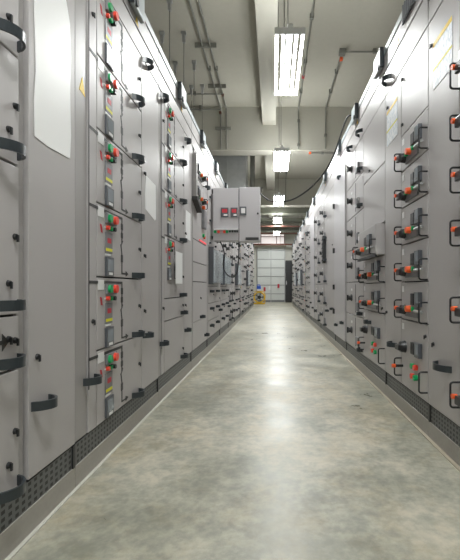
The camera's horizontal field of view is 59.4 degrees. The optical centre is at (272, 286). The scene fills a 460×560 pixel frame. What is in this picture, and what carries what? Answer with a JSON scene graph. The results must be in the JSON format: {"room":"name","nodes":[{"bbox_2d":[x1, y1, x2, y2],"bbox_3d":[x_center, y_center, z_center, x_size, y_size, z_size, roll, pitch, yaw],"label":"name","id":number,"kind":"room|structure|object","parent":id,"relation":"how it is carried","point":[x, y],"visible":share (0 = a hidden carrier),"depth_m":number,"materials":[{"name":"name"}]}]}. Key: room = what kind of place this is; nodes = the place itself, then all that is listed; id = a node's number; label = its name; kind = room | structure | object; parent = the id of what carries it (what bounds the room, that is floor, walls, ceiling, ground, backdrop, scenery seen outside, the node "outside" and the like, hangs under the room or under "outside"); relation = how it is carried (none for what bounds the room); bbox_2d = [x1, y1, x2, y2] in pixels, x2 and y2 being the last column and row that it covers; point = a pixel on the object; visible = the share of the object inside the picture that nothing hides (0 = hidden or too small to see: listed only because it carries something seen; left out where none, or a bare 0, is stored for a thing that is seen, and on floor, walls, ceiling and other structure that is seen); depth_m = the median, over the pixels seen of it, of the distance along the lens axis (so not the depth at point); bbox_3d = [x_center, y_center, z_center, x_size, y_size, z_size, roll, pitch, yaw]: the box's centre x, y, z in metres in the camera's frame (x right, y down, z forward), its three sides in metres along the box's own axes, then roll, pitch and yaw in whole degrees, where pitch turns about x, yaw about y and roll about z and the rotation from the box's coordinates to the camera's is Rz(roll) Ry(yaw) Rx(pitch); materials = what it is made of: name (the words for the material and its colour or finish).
{"room":"electrical room","nodes":[
{"label":"electrical room","id":0,"kind":"room"},
{"bbox_2d":[11,302,459,559],"bbox_3d":[0.000,0.800,7.900,6.000,0.100,24.800,0,0,0],"label":"floor","id":1,"kind":"structure","parent":0,"point":[274,446],"depth_m":1.57,"materials":[{"name":"concrete"}]},
{"bbox_2d":[0,0,74,559],"bbox_3d":[-1.200,-0.416,0.959,1.030,2.332,1.056,0,0,0],"label":"tall cabinet","id":2,"kind":"object","parent":1,"relation":"on","point":[37,182],"visible":1,"depth_m":1.21,"materials":[{"name":"grey metal"}]},
{"bbox_2d":[34,0,70,158],"bbox_3d":[-0.734,-0.764,1.340,0.002,0.612,0.224,0,0,0],"label":"paper sheet","id":3,"kind":"object","parent":2,"relation":"attached to","point":[52,109],"visible":1,"depth_m":1.33,"materials":[{"name":"white paper"}]},
{"bbox_2d":[74,0,158,486],"bbox_3d":[-1.200,-0.416,2.029,1.030,2.332,1.076,0,0,0],"label":"tall cabinet","id":4,"kind":"object","parent":1,"relation":"on","point":[117,46],"visible":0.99,"depth_m":1.85,"materials":[{"name":"grey metal"}]},
{"bbox_2d":[145,176,155,220],"bbox_3d":[-0.734,-0.528,2.400,0.002,0.233,0.210,0,0,0],"label":"paper sheet","id":5,"kind":"object","parent":4,"relation":"attached to","point":[150,187],"visible":0.95,"depth_m":2.39,"materials":[{"name":"white paper"}]},
{"bbox_2d":[5,314,246,559],"bbox_3d":[-0.729,0.748,7.765,0.013,0.004,14.670,0,0,0],"label":"trim","id":6,"kind":"structure","parent":1,"relation":"on","point":[11,555],"depth_m":1.54,"materials":[{"name":"grey"}]},
{"bbox_2d":[157,44,191,402],"bbox_3d":[-1.200,-0.416,3.088,1.030,2.332,1.034,0,0,0],"label":"tall cabinet","id":7,"kind":"object","parent":1,"relation":"on","point":[174,113],"visible":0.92,"depth_m":2.96,"materials":[{"name":"grey metal"}]},
{"bbox_2d":[176,251,181,283],"bbox_3d":[-0.702,-0.142,2.995,0.002,0.235,0.210,0,0,0],"label":"paper sheet","id":8,"kind":"object","parent":7,"relation":"attached to","point":[178,254],"visible":1,"depth_m":2.97,"materials":[{"name":"white paper"}]},
{"bbox_2d":[186,210,190,240],"bbox_3d":[-0.734,-0.530,3.458,0.002,0.240,0.195,0,0,0],"label":"paper sheet","id":9,"kind":"object","parent":7,"relation":"attached to","point":[188,215],"visible":0.86,"depth_m":3.47,"materials":[{"name":"white paper"}]},
{"bbox_2d":[191,115,210,369],"bbox_3d":[-1.195,-0.416,4.043,1.040,2.332,0.868,0,0,0],"label":"tall cabinet","id":10,"kind":"object","parent":1,"relation":"on","point":[199,179],"visible":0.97,"depth_m":3.95,"materials":[{"name":"grey metal"}]},
{"bbox_2d":[207,149,222,352],"bbox_3d":[-1.194,-0.416,5.010,1.041,2.332,1.058,0,0,0],"label":"tall cabinet","id":11,"kind":"object","parent":1,"relation":"on","point":[214,257],"visible":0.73,"depth_m":4.78,"materials":[{"name":"grey metal"}]},
{"bbox_2d":[211,187,259,242],"bbox_3d":[-0.444,-0.855,4.765,0.583,0.640,0.190,0,0,0],"label":"control box","id":12,"kind":"object","parent":11,"relation":"attached to","point":[235,212],"visible":0.98,"depth_m":4.70,"materials":[{"name":"grey paint"}]},
{"bbox_2d":[220,241,239,277],"bbox_3d":[-0.518,-0.329,4.799,0.239,0.437,0.031,0,0,-5],"label":"hanging cable","id":13,"kind":"object","parent":12,"relation":"hanging from","point":[220,241],"visible":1,"depth_m":4.79,"materials":[{"name":"black plastic"}]},
{"bbox_2d":[220,175,230,339],"bbox_3d":[-1.194,-0.416,6.072,1.041,2.332,1.058,0,0,0],"label":"tall cabinet","id":14,"kind":"object","parent":1,"relation":"on","point":[224,325],"visible":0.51,"depth_m":5.94,"materials":[{"name":"grey metal"}]},
{"bbox_2d":[228,242,235,331],"bbox_3d":[-1.200,-0.416,7.134,1.030,2.332,1.058,0,0,0],"label":"tall cabinet","id":15,"kind":"object","parent":1,"relation":"on","point":[231,253],"visible":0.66,"depth_m":7.08,"materials":[{"name":"grey metal"}]},
{"bbox_2d":[234,242,240,324],"bbox_3d":[-1.194,-0.416,8.196,1.041,2.332,1.058,0,0,0],"label":"tall cabinet","id":16,"kind":"object","parent":1,"relation":"on","point":[238,276],"visible":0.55,"depth_m":8.05,"materials":[{"name":"grey metal"}]},
{"bbox_2d":[239,243,243,320],"bbox_3d":[-1.200,-0.416,9.258,1.030,2.332,1.058,0,0,0],"label":"tall cabinet","id":17,"kind":"object","parent":1,"relation":"on","point":[241,297],"visible":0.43,"depth_m":9.33,"materials":[{"name":"grey metal"}]},
{"bbox_2d":[243,243,246,316],"bbox_3d":[-1.200,-0.416,10.320,1.030,2.332,1.058,0,0,0],"label":"tall cabinet","id":18,"kind":"object","parent":1,"relation":"on","point":[244,245],"visible":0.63,"depth_m":10.32,"materials":[{"name":"grey metal"}]},
{"bbox_2d":[246,243,249,313],"bbox_3d":[-1.194,-0.416,11.382,1.041,2.332,1.058,0,0,0],"label":"tall cabinet","id":19,"kind":"object","parent":1,"relation":"on","point":[247,245],"visible":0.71,"depth_m":11.10,"materials":[{"name":"grey metal"}]},
{"bbox_2d":[248,243,251,311],"bbox_3d":[-1.200,-0.416,12.444,1.030,2.332,1.058,0,0,0],"label":"tall cabinet","id":20,"kind":"object","parent":1,"relation":"on","point":[249,248],"visible":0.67,"depth_m":12.51,"materials":[{"name":"grey metal"}]},
{"bbox_2d":[250,243,252,309],"bbox_3d":[-1.200,-0.416,13.506,1.030,2.332,1.058,0,0,0],"label":"tall cabinet","id":21,"kind":"object","parent":1,"relation":"on","point":[251,251],"visible":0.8,"depth_m":13.47,"materials":[{"name":"grey metal"}]},
{"bbox_2d":[252,243,254,307],"bbox_3d":[-1.200,-0.416,14.568,1.030,2.332,1.058,0,0,0],"label":"tall cabinet","id":22,"kind":"object","parent":1,"relation":"on","point":[253,295],"visible":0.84,"depth_m":14.68,"materials":[{"name":"grey metal"}]},
{"bbox_2d":[254,291,265,303],"bbox_3d":[-0.600,0.462,17.599,0.555,0.577,0.301,0,0,0],"label":"fan","id":23,"kind":"object","parent":1,"relation":"on","point":[259,297],"visible":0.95,"depth_m":17.48,"materials":[{"name":"yellow plastic"}]},
{"bbox_2d":[285,260,291,301],"bbox_3d":[0.760,-0.270,19.625,0.320,2.040,0.610,0,0,0],"label":"equipment rack","id":24,"kind":"object","parent":1,"relation":"on","point":[288,263],"visible":0.99,"depth_m":19.33,"materials":[{"name":"black metal"}]},
{"bbox_2d":[291,243,293,306],"bbox_3d":[1.241,-0.461,15.364,1.030,2.422,1.098,0,0,0],"label":"tall cabinet","id":25,"kind":"object","parent":1,"relation":"on","point":[292,243],"visible":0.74,"depth_m":15.14,"materials":[{"name":"grey metal"}]},
{"bbox_2d":[293,240,295,308],"bbox_3d":[1.241,-0.461,14.262,1.030,2.422,1.098,0,0,0],"label":"tall cabinet","id":26,"kind":"object","parent":1,"relation":"on","point":[294,253],"visible":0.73,"depth_m":14.42,"materials":[{"name":"grey metal"}]},
{"bbox_2d":[294,236,297,310],"bbox_3d":[1.236,-0.461,13.160,1.041,2.422,1.098,0,0,0],"label":"tall cabinet","id":27,"kind":"object","parent":1,"relation":"on","point":[296,238],"visible":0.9,"depth_m":12.79,"materials":[{"name":"grey metal"}]},
{"bbox_2d":[296,230,299,311],"bbox_3d":[1.241,-0.461,12.058,1.030,2.422,1.098,0,0,0],"label":"tall cabinet","id":28,"kind":"object","parent":1,"relation":"on","point":[298,233],"visible":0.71,"depth_m":12.05,"materials":[{"name":"grey metal"}]},
{"bbox_2d":[298,224,302,314],"bbox_3d":[1.236,-0.461,10.956,1.041,2.422,1.098,0,0,0],"label":"tall cabinet","id":29,"kind":"object","parent":1,"relation":"on","point":[300,274],"visible":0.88,"depth_m":10.79,"materials":[{"name":"grey metal"}]},
{"bbox_2d":[301,217,306,317],"bbox_3d":[1.241,-0.461,9.854,1.030,2.422,1.098,0,0,0],"label":"tall cabinet","id":30,"kind":"object","parent":1,"relation":"on","point":[304,220],"visible":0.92,"depth_m":9.85,"materials":[{"name":"grey metal"}]},
{"bbox_2d":[305,207,310,322],"bbox_3d":[1.241,-0.461,8.752,1.030,2.422,1.098,0,0,0],"label":"tall cabinet","id":31,"kind":"object","parent":1,"relation":"on","point":[308,213],"visible":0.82,"depth_m":8.74,"materials":[{"name":"grey metal"}]},
{"bbox_2d":[309,185,321,332],"bbox_3d":[1.241,-0.461,7.350,1.030,2.422,1.698,0,0,0],"label":"tall cabinet","id":32,"kind":"object","parent":1,"relation":"on","point":[315,225],"visible":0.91,"depth_m":7.26,"materials":[{"name":"grey metal"}]},
{"bbox_2d":[319,155,335,345],"bbox_3d":[1.237,-0.461,5.750,1.038,2.422,1.494,0,0,0],"label":"tall cabinet","id":33,"kind":"object","parent":1,"relation":"on","point":[327,185],"visible":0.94,"depth_m":5.70,"materials":[{"name":"grey metal"}]},
{"bbox_2d":[332,132,346,356],"bbox_3d":[1.241,-0.461,4.625,1.030,2.422,0.748,0,0,0],"label":"tall cabinet","id":34,"kind":"object","parent":1,"relation":"on","point":[339,206],"visible":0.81,"depth_m":4.53,"materials":[{"name":"grey metal"}]},
{"bbox_2d":[346,47,385,393],"bbox_3d":[1.208,-0.461,3.509,1.095,2.422,1.476,0,0,0],"label":"tall cabinet","id":35,"kind":"object","parent":1,"relation":"on","point":[365,132],"visible":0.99,"depth_m":3.25,"materials":[{"name":"grey metal"}]},
{"bbox_2d":[260,115,350,201],"bbox_3d":[0.292,-1.335,4.389,1.381,0.734,0.095,0,0,40],"label":"cable","id":36,"kind":"object","parent":35,"relation":"hanging from","point":[348,115],"visible":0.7,"depth_m":4.19,"materials":[{"name":"black plastic"}]},
{"bbox_2d":[360,245,368,256],"bbox_3d":[0.716,-0.279,3.124,0.010,0.064,0.288,0,0,0],"label":"switch plate","id":37,"kind":"object","parent":35,"relation":"attached to","point":[364,252],"depth_m":3.11,"materials":[{"name":"grey metal"}]},
{"bbox_2d":[367,300,377,309],"bbox_3d":[0.771,0.136,3.121,0.010,0.064,0.312,0,0,0],"label":"switch plate","id":38,"kind":"object","parent":35,"relation":"attached to","point":[371,305],"depth_m":3.08,"materials":[{"name":"grey"}]},
{"bbox_2d":[367,271,377,280],"bbox_3d":[0.771,-0.084,3.121,0.010,0.064,0.312,0,0,0],"label":"switch plate","id":39,"kind":"object","parent":35,"relation":"attached to","point":[371,274],"depth_m":3.08,"materials":[{"name":"grey metal"}]},
{"bbox_2d":[299,312,459,471],"bbox_3d":[0.767,0.748,8.558,0.018,0.004,14.716,0,0,0],"label":"trim","id":40,"kind":"structure","parent":1,"relation":"on","point":[428,438],"depth_m":2.27,"materials":[{"name":"beige"}]},
{"bbox_2d":[381,0,429,435],"bbox_3d":[1.233,-0.455,2.384,1.046,2.410,0.766,0,0,0],"label":"tall cabinet","id":41,"kind":"object","parent":1,"relation":"on","point":[406,78],"visible":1,"depth_m":2.29,"materials":[{"name":"grey metal"}]},
{"bbox_2d":[387,97,397,146],"bbox_3d":[0.774,-1.067,2.606,0.002,0.235,0.232,0,0,0],"label":"paper sheet","id":42,"kind":"object","parent":41,"relation":"attached to","point":[392,113],"visible":1,"depth_m":2.59,"materials":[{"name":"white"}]},
{"bbox_2d":[402,0,414,24],"bbox_3d":[0.765,-1.603,2.270,0.014,0.105,0.200,0,0,0],"label":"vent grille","id":43,"kind":"object","parent":41,"relation":"attached to","point":[408,6],"depth_m":2.27,"materials":[{"name":"grey metal"}]},
{"bbox_2d":[405,305,417,318],"bbox_3d":[0.771,0.136,2.227,0.010,0.064,0.202,0,0,0],"label":"switch plate","id":44,"kind":"object","parent":41,"relation":"attached to","point":[411,313],"depth_m":2.21,"materials":[{"name":"grey"}]},
{"bbox_2d":[405,265,417,277],"bbox_3d":[0.771,-0.084,2.227,0.010,0.064,0.202,0,0,0],"label":"switch plate","id":45,"kind":"object","parent":41,"relation":"attached to","point":[411,272],"depth_m":2.20,"materials":[{"name":"grey"}]},
{"bbox_2d":[405,224,418,239],"bbox_3d":[0.771,-0.304,2.227,0.010,0.064,0.202,0,0,0],"label":"switch plate","id":46,"kind":"object","parent":41,"relation":"attached to","point":[412,233],"depth_m":2.20,"materials":[{"name":"grey"}]},
{"bbox_2d":[405,183,418,201],"bbox_3d":[0.771,-0.524,2.227,0.010,0.064,0.202,0,0,0],"label":"switch plate","id":47,"kind":"object","parent":41,"relation":"attached to","point":[412,195],"depth_m":2.20,"materials":[{"name":"grey"}]},
{"bbox_2d":[405,141,418,163],"bbox_3d":[0.771,-0.744,2.227,0.010,0.064,0.202,0,0,0],"label":"switch plate","id":48,"kind":"object","parent":41,"relation":"attached to","point":[412,155],"depth_m":2.20,"materials":[{"name":"grey"}]},
{"bbox_2d":[428,0,459,465],"bbox_3d":[1.236,-0.455,1.599,1.040,2.410,0.796,0,0,0],"label":"tall cabinet","id":49,"kind":"object","parent":1,"relation":"on","point":[444,100],"visible":1,"depth_m":1.81,"materials":[{"name":"grey metal"}]},
{"bbox_2d":[433,16,451,89],"bbox_3d":[0.774,-1.062,1.831,0.002,0.225,0.202,0,0,0],"label":"paper sheet","id":50,"kind":"object","parent":49,"relation":"attached to","point":[442,46],"visible":0.95,"depth_m":1.83,"materials":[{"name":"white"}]},
{"bbox_2d":[458,50,459,90],"bbox_3d":[0.775,-0.902,1.616,0.002,0.165,0.112,0,0,0],"label":"paper sheet","id":51,"kind":"object","parent":49,"relation":"attached to","point":[459,50],"visible":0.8,"depth_m":1.67,"materials":[{"name":"white paper"}]},
{"bbox_2d":[145,0,404,207],"bbox_3d":[0.000,-3.825,7.750,6.000,0.150,24.500,0,0,0],"label":"ceiling","id":52,"kind":"structure","parent":0,"point":[352,25],"depth_m":6.29,"materials":[{"name":"paint"}]},
{"bbox_2d":[159,31,164,49],"bbox_3d":[-1.630,-2.660,5.880,0.070,2.180,0.050,0,0,0],"label":"rod","id":53,"kind":"object","parent":52,"relation":"hanging from","point":[161,33],"visible":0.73,"depth_m":5.86,"materials":[{"name":"grey metal"}]},
{"bbox_2d":[166,0,172,64],"bbox_3d":[-1.345,-2.660,5.200,0.070,2.180,0.050,0,0,0],"label":"rod","id":54,"kind":"object","parent":52,"relation":"hanging from","point":[169,2],"visible":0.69,"depth_m":5.20,"materials":[{"name":"grey metal"}]},
{"bbox_2d":[173,61,177,77],"bbox_3d":[-1.630,-2.660,6.670,0.070,2.180,0.050,0,0,0],"label":"rod","id":55,"kind":"object","parent":52,"relation":"hanging from","point":[175,63],"visible":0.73,"depth_m":6.65,"materials":[{"name":"grey metal"}]},
{"bbox_2d":[181,31,186,86],"bbox_3d":[-1.310,-2.660,5.880,0.070,2.180,0.050,0,0,0],"label":"rod","id":56,"kind":"object","parent":52,"relation":"hanging from","point":[183,33],"visible":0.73,"depth_m":5.88,"materials":[{"name":"grey metal"}]},
{"bbox_2d":[189,85,193,112],"bbox_3d":[-1.520,-2.660,7.450,0.070,2.180,0.050,0,0,0],"label":"rod","id":57,"kind":"object","parent":52,"relation":"hanging from","point":[191,87],"visible":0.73,"depth_m":7.45,"materials":[{"name":"grey metal"}]},
{"bbox_2d":[192,60,195,70],"bbox_3d":[-1.310,-2.660,6.640,0.070,2.180,0.050,0,0,0],"label":"rod","id":58,"kind":"object","parent":52,"relation":"hanging from","point":[193,61],"visible":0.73,"depth_m":6.62,"materials":[{"name":"grey metal"}]},
{"bbox_2d":[200,84,203,129],"bbox_3d":[-1.310,-2.660,7.420,0.070,2.180,0.050,0,0,0],"label":"rod","id":59,"kind":"object","parent":52,"relation":"hanging from","point":[201,85],"visible":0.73,"depth_m":7.42,"materials":[{"name":"grey metal"}]},
{"bbox_2d":[186,91,221,95],"bbox_3d":[-1.933,-3.716,7.680,1.935,0.067,0.040,0,0,0],"label":"conduit","id":60,"kind":"object","parent":52,"relation":"attached to","point":[194,92],"visible":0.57,"depth_m":7.67,"materials":[{"name":"grey metal"}]},
{"bbox_2d":[188,0,221,148],"bbox_3d":[-1.087,-3.310,5.157,0.055,0.880,6.314,0,0,0],"label":"conduit","id":61,"kind":"object","parent":52,"relation":"attached to","point":[208,66],"visible":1,"depth_m":6.65,"materials":[{"name":"galvanized grey metal"}]},
{"bbox_2d":[190,105,220,110],"bbox_3d":[-1.992,-3.699,8.280,1.815,0.102,0.060,0,0,0],"label":"conduit","id":62,"kind":"object","parent":52,"relation":"attached to","point":[200,106],"visible":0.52,"depth_m":8.26,"materials":[{"name":"grey metal"}]},
{"bbox_2d":[195,43,216,47],"bbox_3d":[-1.035,-3.715,6.150,0.330,0.071,0.024,0,0,0],"label":"bracket","id":63,"kind":"object","parent":52,"relation":"attached to","point":[197,45],"visible":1,"depth_m":6.14,"materials":[{"name":"grey metal"}]},
{"bbox_2d":[197,0,226,148],"bbox_3d":[-0.965,-3.310,5.157,0.052,0.880,6.314,0,0,0],"label":"conduit","id":64,"kind":"object","parent":52,"relation":"attached to","point":[216,67],"visible":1,"depth_m":6.61,"materials":[{"name":"galvanized grey metal"}]},
{"bbox_2d":[208,84,225,87],"bbox_3d":[-1.035,-3.715,7.400,0.330,0.071,0.024,0,0,0],"label":"bracket","id":65,"kind":"object","parent":52,"relation":"attached to","point":[209,85],"visible":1,"depth_m":7.39,"materials":[{"name":"grey metal"}]},
{"bbox_2d":[212,156,247,187],"bbox_3d":[-1.780,-2.965,9.300,2.340,1.570,0.630,0,0,0],"label":"air duct","id":66,"kind":"object","parent":52,"relation":"hanging from","point":[233,170],"visible":0.09,"depth_m":9.00,"materials":[{"name":"metal"}]},
{"bbox_2d":[250,156,262,191],"bbox_3d":[-0.405,-3.030,9.750,0.310,1.440,0.117,0,0,0],"label":"drain pipe","id":67,"kind":"object","parent":52,"relation":"hanging from","point":[252,158],"visible":0.42,"depth_m":9.70,"materials":[{"name":"grey metal"}]},
{"bbox_2d":[255,0,277,217],"bbox_3d":[-0.079,-3.560,7.750,0.273,0.380,24.500,0,0,0],"label":"ceiling beam","id":68,"kind":"structure","parent":52,"relation":"attached to","point":[266,11],"depth_m":6.00,"materials":[{"name":"paint"}]},
{"bbox_2d":[189,107,352,155],"bbox_3d":[0.000,-3.300,8.505,6.000,0.900,0.350,0,0,0],"label":"ceiling beam","id":69,"kind":"structure","parent":52,"relation":"attached to","point":[247,136],"depth_m":8.33,"materials":[{"name":"paint"}]},
{"bbox_2d":[215,127,230,129],"bbox_3d":[-1.035,-3.297,8.304,0.330,0.046,0.052,0,0,0],"label":"bracket","id":70,"kind":"object","parent":69,"relation":"attached to","point":[216,128],"visible":1,"depth_m":8.28,"materials":[{"name":"grey metal"}]},
{"bbox_2d":[308,152,333,153],"bbox_3d":[1.225,-2.830,8.450,0.950,0.044,0.060,0,0,0],"label":"conduit","id":71,"kind":"object","parent":69,"relation":"attached to","point":[308,152],"visible":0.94,"depth_m":8.44,"materials":[{"name":"grey metal"}]},
{"bbox_2d":[254,243,291,244],"bbox_3d":[0.000,-2.888,19.500,5.900,1.724,0.088,0,0,0],"label":"pipe","id":72,"kind":"object","parent":52,"relation":"hanging from","point":[258,243],"visible":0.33,"depth_m":19.46,"materials":[{"name":"metal"}]},
{"bbox_2d":[273,215,281,222],"bbox_3d":[0.165,-3.093,14.710,0.300,1.313,1.260,0,0,0],"label":"lamp","id":73,"kind":"object","parent":52,"relation":"hanging from","point":[277,216],"visible":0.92,"depth_m":14.23,"materials":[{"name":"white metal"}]},
{"bbox_2d":[260,207,296,233],"bbox_3d":[0.000,-2.973,16.600,5.900,1.554,0.068,0,0,0],"label":"pipe","id":74,"kind":"object","parent":52,"relation":"hanging from","point":[281,232],"visible":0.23,"depth_m":16.58,"materials":[{"name":"grey metal"}]},
{"bbox_2d":[274,171,284,205],"bbox_3d":[0.165,-3.093,11.360,0.300,1.313,1.260,0,0,0],"label":"lamp","id":75,"kind":"object","parent":52,"relation":"hanging from","point":[278,194],"visible":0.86,"depth_m":10.96,"materials":[{"name":"white metal"}]},
{"bbox_2d":[260,231,298,231],"bbox_3d":[0.000,-3.150,19.176,5.900,1.200,0.452,0,0,0],"label":"cable tray","id":76,"kind":"object","parent":52,"relation":"hanging from","point":[260,231],"visible":0.02,"depth_m":18.95,"materials":[{"name":"grey metal"}]},
{"bbox_2d":[260,227,299,230],"bbox_3d":[0.000,-3.075,17.026,5.900,1.350,0.452,0,0,0],"label":"ceiling beam","id":77,"kind":"structure","parent":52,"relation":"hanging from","point":[261,228],"depth_m":16.80,"materials":[{"name":"grey"}]},
{"bbox_2d":[260,226,299,226],"bbox_3d":[0.000,-3.010,15.200,5.900,1.479,0.059,0,0,0],"label":"pipe","id":78,"kind":"object","parent":52,"relation":"hanging from","point":[260,226],"visible":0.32,"depth_m":15.17,"materials":[{"name":"red metal"}]},
{"bbox_2d":[274,145,290,170],"bbox_3d":[0.165,-3.093,7.810,0.300,1.313,1.260,0,0,0],"label":"lamp","id":79,"kind":"object","parent":52,"relation":"hanging from","point":[279,168],"visible":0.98,"depth_m":7.65,"materials":[{"name":"white metal"}]},
{"bbox_2d":[260,218,304,222],"bbox_3d":[0.000,-3.175,16.126,5.900,1.150,0.452,0,0,0],"label":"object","id":80,"kind":"structure","parent":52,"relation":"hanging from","point":[262,220],"depth_m":15.90,"materials":[{"name":"grey"}]},
{"bbox_2d":[260,207,309,214],"bbox_3d":[0.000,-3.225,14.826,5.900,1.050,0.452,0,0,0],"label":"ceiling beam","id":81,"kind":"structure","parent":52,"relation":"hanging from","point":[263,211],"depth_m":14.60,"materials":[{"name":"grey"}]},
{"bbox_2d":[248,179,322,206],"bbox_3d":[0.000,-3.300,14.075,6.000,0.900,0.350,0,0,0],"label":"ceiling beam","id":82,"kind":"structure","parent":52,"relation":"attached to","point":[294,188],"depth_m":13.90,"materials":[{"name":"paint"}]},
{"bbox_2d":[285,156,287,202],"bbox_3d":[0.440,-3.325,11.292,0.052,0.850,5.184,0,0,0],"label":"conduit","id":83,"kind":"object","parent":52,"relation":"attached to","point":[287,156],"visible":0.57,"depth_m":13.85,"materials":[{"name":"grey metal"}]},
{"bbox_2d":[274,0,305,95],"bbox_3d":[0.165,-3.093,4.480,0.300,1.313,1.260,0,0,0],"label":"lamp","id":84,"kind":"object","parent":52,"relation":"hanging from","point":[289,30],"visible":1,"depth_m":4.28,"materials":[{"name":"white metal"}]},
{"bbox_2d":[297,0,314,148],"bbox_3d":[0.530,-3.310,5.165,0.052,0.880,6.330,0,0,0],"label":"conduit","id":85,"kind":"object","parent":52,"relation":"attached to","point":[313,3],"visible":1,"depth_m":6.58,"materials":[{"name":"grey metal"}]},
{"bbox_2d":[324,48,345,148],"bbox_3d":[1.090,-3.310,7.290,0.100,0.880,2.080,0,0,0],"label":"conduit","id":86,"kind":"object","parent":52,"relation":"attached to","point":[342,51],"visible":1,"depth_m":7.01,"materials":[{"name":"grey metal"}]},
{"bbox_2d":[346,48,377,53],"bbox_3d":[2.022,-3.716,6.300,1.755,0.067,0.040,0,0,0],"label":"conduit","id":87,"kind":"object","parent":52,"relation":"attached to","point":[374,51],"visible":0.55,"depth_m":6.29,"materials":[{"name":"grey metal"}]},
{"bbox_2d":[254,215,305,301],"bbox_3d":[0.000,-1.500,20.075,6.000,4.500,0.150,0,0,0],"label":"wall","id":88,"kind":"structure","parent":0,"point":[289,238],"depth_m":20.00,"materials":[{"name":"white paint"}]},
{"bbox_2d":[253,234,284,243],"bbox_3d":[-0.223,-2.518,19.970,1.615,0.775,0.060,0,0,0],"label":"window","id":89,"kind":"structure","parent":88,"relation":"in","point":[264,238],"depth_m":19.97,"materials":[{"name":"white glass"}]},
{"bbox_2d":[256,245,285,301],"bbox_3d":[-0.100,-0.680,19.920,1.500,2.860,0.160,0,0,0],"label":"roller shutter","id":90,"kind":"object","parent":88,"relation":"attached to","point":[270,258],"visible":0.79,"depth_m":19.95,"materials":[{"name":"grey metal"}]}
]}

